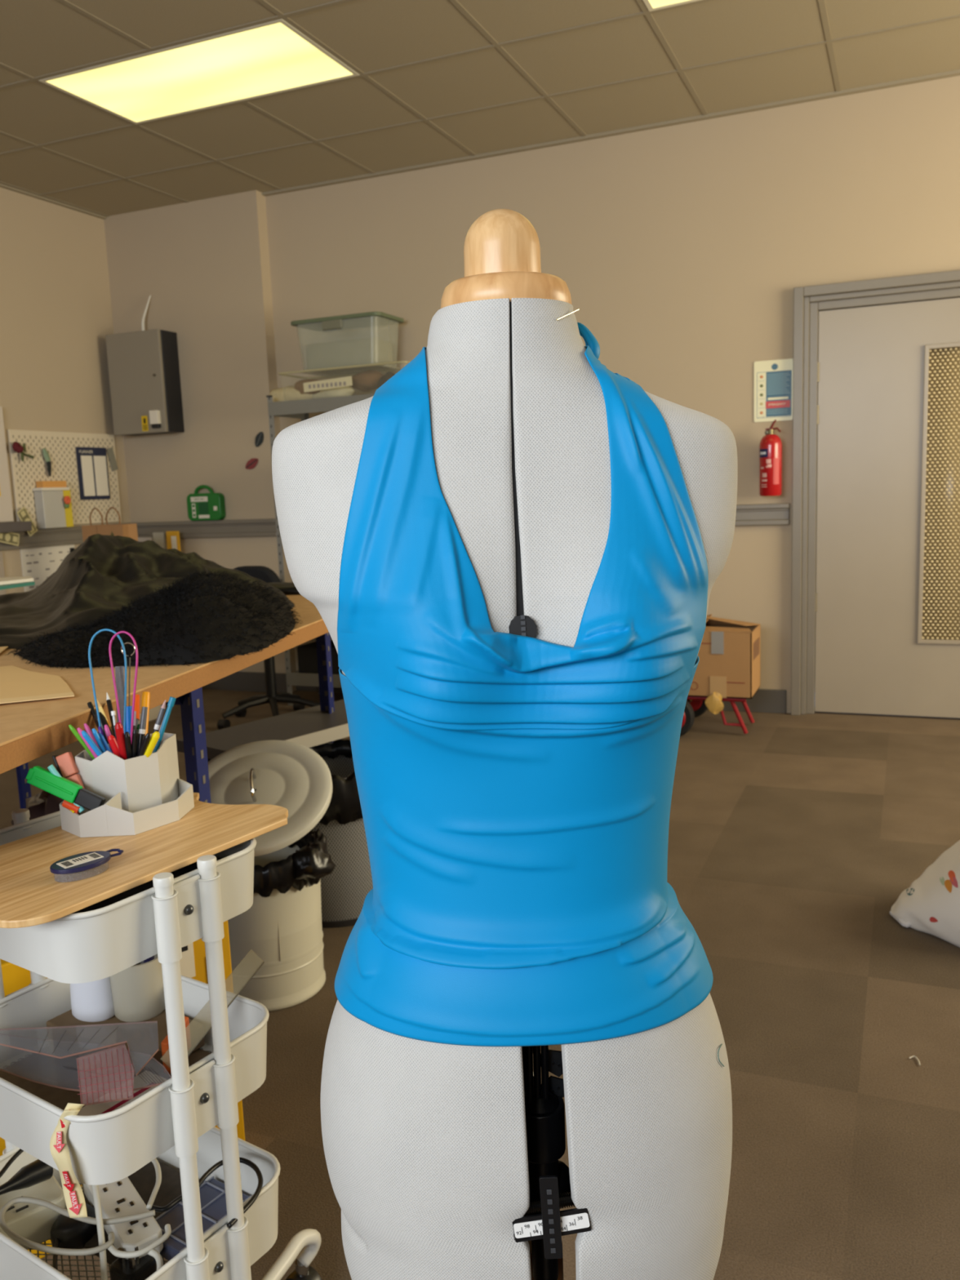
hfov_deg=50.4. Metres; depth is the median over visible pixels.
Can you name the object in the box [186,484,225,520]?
kit
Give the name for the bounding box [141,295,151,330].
cable
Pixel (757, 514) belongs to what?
trim
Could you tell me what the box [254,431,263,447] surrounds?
sticker
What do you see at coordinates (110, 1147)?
tray
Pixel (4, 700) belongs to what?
card pattern
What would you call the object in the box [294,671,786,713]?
baseboard
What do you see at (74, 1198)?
tape
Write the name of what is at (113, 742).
pen
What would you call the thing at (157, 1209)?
cable
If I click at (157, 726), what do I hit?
pencil
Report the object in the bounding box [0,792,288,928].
board
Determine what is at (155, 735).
pen
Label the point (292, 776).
lid
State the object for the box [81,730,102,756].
pen
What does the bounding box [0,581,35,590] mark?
cutting mat
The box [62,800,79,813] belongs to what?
marker
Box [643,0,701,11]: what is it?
recessed light
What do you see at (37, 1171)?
plug
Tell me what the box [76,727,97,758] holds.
pen
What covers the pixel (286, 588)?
hat
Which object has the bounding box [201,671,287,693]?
baseboard
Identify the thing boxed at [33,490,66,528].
tray
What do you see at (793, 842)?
floor
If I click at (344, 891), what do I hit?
bin
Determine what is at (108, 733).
pen
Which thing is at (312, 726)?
bench
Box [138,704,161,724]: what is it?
pedestal
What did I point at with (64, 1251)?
cable
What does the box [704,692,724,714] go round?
tape
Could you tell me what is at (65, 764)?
highlighter
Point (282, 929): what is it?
waste bin
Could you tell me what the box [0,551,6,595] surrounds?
panel board
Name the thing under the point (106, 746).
pen
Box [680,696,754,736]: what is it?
truck
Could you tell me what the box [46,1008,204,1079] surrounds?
plastic bag
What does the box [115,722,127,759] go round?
pen
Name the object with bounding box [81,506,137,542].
paper bag
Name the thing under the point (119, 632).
loop
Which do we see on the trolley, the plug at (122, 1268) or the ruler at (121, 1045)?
the plug at (122, 1268)
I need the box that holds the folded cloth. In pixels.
[306,337,392,373]
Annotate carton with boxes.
[0,920,244,1258]
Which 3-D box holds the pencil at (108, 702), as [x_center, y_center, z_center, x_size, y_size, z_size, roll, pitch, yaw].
[-0.538,0.143,1.510,0.007,0.113,0.131,-6,9,-27]
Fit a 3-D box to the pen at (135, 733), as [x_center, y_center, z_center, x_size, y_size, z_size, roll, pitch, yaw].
[-0.481,0.166,1.415,0.029,0.091,0.008,4,11,37]
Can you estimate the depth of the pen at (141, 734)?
1.47 m
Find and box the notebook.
[0,1044,211,1110]
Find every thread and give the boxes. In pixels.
[717,1043,724,1066]
[909,1055,920,1065]
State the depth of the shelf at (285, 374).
5.52 m
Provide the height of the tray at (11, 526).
0.054 m
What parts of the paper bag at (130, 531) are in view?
handle, handle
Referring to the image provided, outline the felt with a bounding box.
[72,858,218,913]
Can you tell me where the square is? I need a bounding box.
[0,1021,158,1075]
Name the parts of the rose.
stem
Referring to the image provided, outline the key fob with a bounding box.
[49,848,123,882]
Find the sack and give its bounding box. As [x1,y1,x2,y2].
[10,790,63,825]
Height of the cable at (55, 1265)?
0.006 m
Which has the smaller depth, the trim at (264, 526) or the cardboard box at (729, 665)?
the cardboard box at (729, 665)
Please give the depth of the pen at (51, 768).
1.37 m
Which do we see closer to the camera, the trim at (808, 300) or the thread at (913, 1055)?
the thread at (913, 1055)
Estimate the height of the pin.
0.012 m
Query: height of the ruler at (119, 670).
0.132 m
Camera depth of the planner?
6.14 m
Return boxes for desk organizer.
[59,732,194,837]
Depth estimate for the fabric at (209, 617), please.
2.00 m
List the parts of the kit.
handle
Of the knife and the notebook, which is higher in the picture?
the knife
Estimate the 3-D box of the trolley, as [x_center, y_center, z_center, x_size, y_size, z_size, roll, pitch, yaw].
[-0.507,0.632,1.398,0.431,0.748,0.420,4,10,34]
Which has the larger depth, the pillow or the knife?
the pillow
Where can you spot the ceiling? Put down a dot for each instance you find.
(38, 37)
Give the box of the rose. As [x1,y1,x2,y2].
[12,441,34,461]
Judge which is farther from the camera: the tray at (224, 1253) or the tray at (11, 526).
the tray at (11, 526)
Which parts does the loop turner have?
handle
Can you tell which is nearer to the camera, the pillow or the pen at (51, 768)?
the pen at (51, 768)
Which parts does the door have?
glass panel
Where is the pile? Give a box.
[0,576,33,585]
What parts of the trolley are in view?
post, post, power strip, post, post, caster stem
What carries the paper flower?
attached to the holder
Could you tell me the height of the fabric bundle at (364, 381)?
0.115 m
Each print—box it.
[690,642,744,689]
[906,870,958,922]
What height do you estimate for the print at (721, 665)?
0.225 m
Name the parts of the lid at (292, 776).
handle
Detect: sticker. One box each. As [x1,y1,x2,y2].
[245,457,257,469]
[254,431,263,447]
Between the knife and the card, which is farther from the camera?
the knife
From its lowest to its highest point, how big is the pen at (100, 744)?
0.091 m
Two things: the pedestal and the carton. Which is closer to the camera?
the carton
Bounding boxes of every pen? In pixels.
[47,764,84,813]
[68,724,94,759]
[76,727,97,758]
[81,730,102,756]
[84,723,99,748]
[87,702,97,728]
[92,728,106,753]
[93,711,114,743]
[97,726,106,740]
[98,733,112,753]
[104,724,114,754]
[107,734,119,757]
[111,711,117,742]
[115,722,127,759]
[124,731,132,759]
[131,728,137,757]
[133,711,136,729]
[137,706,147,754]
[137,733,150,756]
[143,731,159,757]
[152,696,176,752]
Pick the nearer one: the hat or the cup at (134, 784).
the cup at (134, 784)
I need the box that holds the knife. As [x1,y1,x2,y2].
[133,694,139,728]
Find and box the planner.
[75,446,110,499]
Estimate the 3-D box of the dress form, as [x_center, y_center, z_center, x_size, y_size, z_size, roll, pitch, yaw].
[0.035,0.340,0.948,0.383,1.413,0.344,1,9,23]
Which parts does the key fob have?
lid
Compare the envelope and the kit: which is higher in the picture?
the kit
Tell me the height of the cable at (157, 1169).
0.007 m
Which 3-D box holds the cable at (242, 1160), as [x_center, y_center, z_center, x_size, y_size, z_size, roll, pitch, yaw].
[-0.341,0.742,1.381,0.099,0.007,0.119,1,9,23]
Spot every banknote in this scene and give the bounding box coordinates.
[0,532,19,546]
[17,506,37,536]
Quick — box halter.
[334,322,713,1046]
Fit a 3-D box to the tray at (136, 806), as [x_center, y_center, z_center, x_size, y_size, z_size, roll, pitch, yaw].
[-0.494,0.227,1.430,0.162,0.050,0.145,-2,8,-1]
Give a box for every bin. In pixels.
[227,826,335,1011]
[309,738,373,928]
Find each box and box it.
[160,1016,191,1074]
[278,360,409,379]
[688,613,760,698]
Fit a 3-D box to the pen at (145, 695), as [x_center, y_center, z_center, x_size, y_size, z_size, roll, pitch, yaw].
[-0.489,0.141,1.482,0.014,0.124,0.065,-2,8,1]
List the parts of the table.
leg, leg, leg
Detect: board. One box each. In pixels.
[0,406,31,533]
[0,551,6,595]
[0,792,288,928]
[82,1160,202,1264]
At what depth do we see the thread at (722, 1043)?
0.91 m
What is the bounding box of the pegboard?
[6,429,121,527]
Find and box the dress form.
[271,208,737,1279]
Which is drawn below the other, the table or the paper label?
the table
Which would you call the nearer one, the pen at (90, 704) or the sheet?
the pen at (90, 704)
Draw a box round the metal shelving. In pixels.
[266,393,374,706]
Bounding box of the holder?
[32,480,73,528]
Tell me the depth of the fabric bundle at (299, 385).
5.60 m
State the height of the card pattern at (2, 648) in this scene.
0.002 m
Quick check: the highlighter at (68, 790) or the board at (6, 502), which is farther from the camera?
the board at (6, 502)
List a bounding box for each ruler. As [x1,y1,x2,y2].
[0,1033,171,1093]
[75,1043,134,1106]
[115,666,124,726]
[187,961,264,1057]
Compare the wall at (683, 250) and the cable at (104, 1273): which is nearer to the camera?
the cable at (104, 1273)
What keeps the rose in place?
attached to the pegboard
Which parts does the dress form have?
panel, neck knob, rod, threaded rod, link plate, link plate, panel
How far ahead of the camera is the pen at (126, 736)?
1.40 m
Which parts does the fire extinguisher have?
lever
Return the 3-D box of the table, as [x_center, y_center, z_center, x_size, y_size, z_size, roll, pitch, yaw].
[-1.173,0.463,2.251,1.460,0.885,2.421,-1,9,11]
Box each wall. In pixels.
[0,186,130,593]
[103,190,296,691]
[265,75,959,713]
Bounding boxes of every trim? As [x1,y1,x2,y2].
[0,522,130,551]
[129,518,276,538]
[734,502,789,525]
[791,269,959,715]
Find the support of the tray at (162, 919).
on the trolley
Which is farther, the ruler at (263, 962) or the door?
the door
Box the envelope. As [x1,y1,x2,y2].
[165,530,181,551]
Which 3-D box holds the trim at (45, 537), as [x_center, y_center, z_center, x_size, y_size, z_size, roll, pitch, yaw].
[-3.712,-0.110,2.945,0.034,0.105,7.735,1,9,23]
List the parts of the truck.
frame, leg, leg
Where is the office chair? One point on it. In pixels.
(265, 574)
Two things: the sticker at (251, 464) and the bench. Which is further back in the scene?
the sticker at (251, 464)
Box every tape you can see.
[49,1102,87,1217]
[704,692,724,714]
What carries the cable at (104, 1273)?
hanging from the trolley
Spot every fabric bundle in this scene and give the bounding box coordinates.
[269,385,312,401]
[293,378,321,394]
[311,386,355,398]
[350,369,382,391]
[377,371,395,387]
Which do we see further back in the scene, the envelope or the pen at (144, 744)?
the envelope
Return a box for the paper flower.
[63,495,71,508]
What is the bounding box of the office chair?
[217,565,319,729]
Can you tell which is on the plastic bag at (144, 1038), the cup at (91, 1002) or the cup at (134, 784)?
the cup at (91, 1002)
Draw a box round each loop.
[88,628,127,734]
[108,631,137,741]
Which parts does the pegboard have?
photo strip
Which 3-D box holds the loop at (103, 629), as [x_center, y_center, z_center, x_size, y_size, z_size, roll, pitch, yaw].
[-0.530,0.082,1.456,0.054,0.195,0.032,-2,8,0]
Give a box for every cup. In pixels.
[70,976,114,1022]
[75,732,179,814]
[109,954,165,1022]
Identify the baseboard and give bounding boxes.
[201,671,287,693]
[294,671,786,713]
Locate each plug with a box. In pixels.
[0,1159,53,1195]
[109,1246,156,1279]
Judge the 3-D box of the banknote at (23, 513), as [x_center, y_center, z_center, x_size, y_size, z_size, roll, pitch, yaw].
[-2.512,-0.657,5.662,0.003,0.168,0.133,1,9,23]
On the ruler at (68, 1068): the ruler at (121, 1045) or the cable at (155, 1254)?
the ruler at (121, 1045)
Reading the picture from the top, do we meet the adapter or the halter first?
the halter
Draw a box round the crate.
[297,640,339,674]
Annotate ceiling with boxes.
[0,0,959,216]
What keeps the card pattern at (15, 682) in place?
on the table
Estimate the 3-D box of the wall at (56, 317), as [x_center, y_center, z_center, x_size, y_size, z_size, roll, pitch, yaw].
[-3.786,-0.609,2.913,0.100,3.009,7.770,1,9,23]
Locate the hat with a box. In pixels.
[267,582,299,594]
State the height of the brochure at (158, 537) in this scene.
0.170 m
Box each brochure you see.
[137,537,152,542]
[152,532,165,549]
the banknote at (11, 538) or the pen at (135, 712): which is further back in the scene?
the banknote at (11, 538)
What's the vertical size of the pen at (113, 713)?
0.101 m
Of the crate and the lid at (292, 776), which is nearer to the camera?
the lid at (292, 776)
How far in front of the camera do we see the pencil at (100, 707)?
1.52 m
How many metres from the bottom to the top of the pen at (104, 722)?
0.097 m
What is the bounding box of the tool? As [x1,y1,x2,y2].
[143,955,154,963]
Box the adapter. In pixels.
[50,1203,97,1248]
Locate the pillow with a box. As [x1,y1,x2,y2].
[889,840,959,947]
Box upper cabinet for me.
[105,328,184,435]
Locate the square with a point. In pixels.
(144, 1022)
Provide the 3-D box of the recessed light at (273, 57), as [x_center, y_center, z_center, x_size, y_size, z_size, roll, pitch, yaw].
[-1.155,-2.337,4.212,1.176,0.033,0.576,1,9,23]
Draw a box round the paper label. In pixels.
[302,376,352,392]
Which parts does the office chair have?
leg, leg, backrest, leg, leg, leg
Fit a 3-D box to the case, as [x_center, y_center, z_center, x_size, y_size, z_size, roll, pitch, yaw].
[-0.381,0.821,1.431,0.130,0.026,0.130,4,10,34]
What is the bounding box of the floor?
[0,688,959,1279]
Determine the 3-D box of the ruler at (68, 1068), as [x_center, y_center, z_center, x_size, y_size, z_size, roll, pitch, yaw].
[-0.552,0.553,1.343,0.352,0.003,0.098,1,9,23]
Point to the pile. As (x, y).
(3, 580)
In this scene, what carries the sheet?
attached to the wall at (56, 317)
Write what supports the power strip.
on the board at (144, 1180)
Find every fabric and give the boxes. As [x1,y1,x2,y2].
[0,533,295,648]
[7,567,302,669]
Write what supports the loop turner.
in the desk organizer
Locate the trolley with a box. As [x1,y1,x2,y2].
[0,808,321,1279]
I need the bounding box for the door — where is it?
[814,297,959,717]
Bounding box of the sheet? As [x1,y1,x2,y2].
[19,544,75,591]
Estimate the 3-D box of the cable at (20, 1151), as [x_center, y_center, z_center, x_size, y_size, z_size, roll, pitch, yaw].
[-0.649,0.722,1.404,0.008,0.006,0.092,-1,9,8]
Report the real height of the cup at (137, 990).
0.088 m
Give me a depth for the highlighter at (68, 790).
1.36 m
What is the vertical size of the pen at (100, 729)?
0.084 m
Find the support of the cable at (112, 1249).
on the trolley
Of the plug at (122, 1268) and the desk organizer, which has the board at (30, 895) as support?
the desk organizer
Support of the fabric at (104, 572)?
on the table
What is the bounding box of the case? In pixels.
[155,1176,251,1261]
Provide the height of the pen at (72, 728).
0.095 m
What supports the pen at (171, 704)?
in the desk organizer
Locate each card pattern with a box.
[0,646,8,653]
[0,665,72,698]
[0,692,74,703]
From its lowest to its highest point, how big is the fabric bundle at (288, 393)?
0.102 m
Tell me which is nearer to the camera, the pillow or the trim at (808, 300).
the pillow
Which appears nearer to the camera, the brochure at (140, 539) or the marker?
the marker
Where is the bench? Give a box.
[176,699,349,761]
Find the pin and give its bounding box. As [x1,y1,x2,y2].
[556,308,578,320]
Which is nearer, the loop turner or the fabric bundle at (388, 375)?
the loop turner
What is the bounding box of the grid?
[0,0,959,219]
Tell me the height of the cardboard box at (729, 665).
0.380 m
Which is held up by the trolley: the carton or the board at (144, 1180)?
the board at (144, 1180)
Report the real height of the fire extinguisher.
0.363 m
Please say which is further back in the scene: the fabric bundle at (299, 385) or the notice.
the fabric bundle at (299, 385)
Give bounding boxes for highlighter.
[26,765,106,810]
[52,751,84,788]
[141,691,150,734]
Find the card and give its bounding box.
[76,1070,167,1115]
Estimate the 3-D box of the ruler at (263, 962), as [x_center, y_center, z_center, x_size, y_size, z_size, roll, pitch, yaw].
[-0.363,0.504,1.397,0.016,0.103,0.178,3,10,34]
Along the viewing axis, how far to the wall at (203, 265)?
6.11 m
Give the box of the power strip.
[83,1177,163,1259]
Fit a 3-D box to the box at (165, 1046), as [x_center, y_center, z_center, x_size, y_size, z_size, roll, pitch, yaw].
[-0.413,0.551,1.388,0.011,0.060,0.046,2,9,26]
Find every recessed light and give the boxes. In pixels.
[38,18,359,124]
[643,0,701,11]
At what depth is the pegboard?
5.92 m
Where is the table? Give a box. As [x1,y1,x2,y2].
[0,594,334,808]
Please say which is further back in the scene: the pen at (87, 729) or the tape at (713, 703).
the tape at (713, 703)
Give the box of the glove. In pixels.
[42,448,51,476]
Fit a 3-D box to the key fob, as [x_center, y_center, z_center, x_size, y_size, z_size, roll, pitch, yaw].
[-0.477,0.271,1.235,0.054,0.017,0.085,1,9,23]
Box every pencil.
[96,698,111,730]
[106,693,113,733]
[151,699,165,733]
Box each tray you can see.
[0,520,31,533]
[0,810,256,983]
[0,974,269,1185]
[0,1126,280,1279]
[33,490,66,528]
[59,777,194,837]
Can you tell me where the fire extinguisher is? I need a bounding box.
[759,419,782,496]
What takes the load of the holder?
on the trim at (45, 537)
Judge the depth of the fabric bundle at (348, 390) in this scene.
5.54 m
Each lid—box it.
[208,739,332,856]
[290,311,404,332]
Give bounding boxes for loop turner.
[120,642,135,735]
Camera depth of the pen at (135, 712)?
1.46 m
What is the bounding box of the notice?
[754,358,793,422]
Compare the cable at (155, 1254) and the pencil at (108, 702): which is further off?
the pencil at (108, 702)
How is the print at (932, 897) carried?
attached to the pillow
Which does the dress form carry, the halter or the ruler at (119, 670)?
the halter
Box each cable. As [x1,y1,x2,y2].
[0,1148,23,1177]
[0,1196,155,1255]
[52,1237,59,1270]
[91,1185,107,1279]
[107,1223,171,1257]
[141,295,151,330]
[146,1158,161,1209]
[146,1248,163,1270]
[149,1194,182,1212]
[198,1157,262,1228]
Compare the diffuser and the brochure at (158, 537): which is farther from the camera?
the brochure at (158, 537)

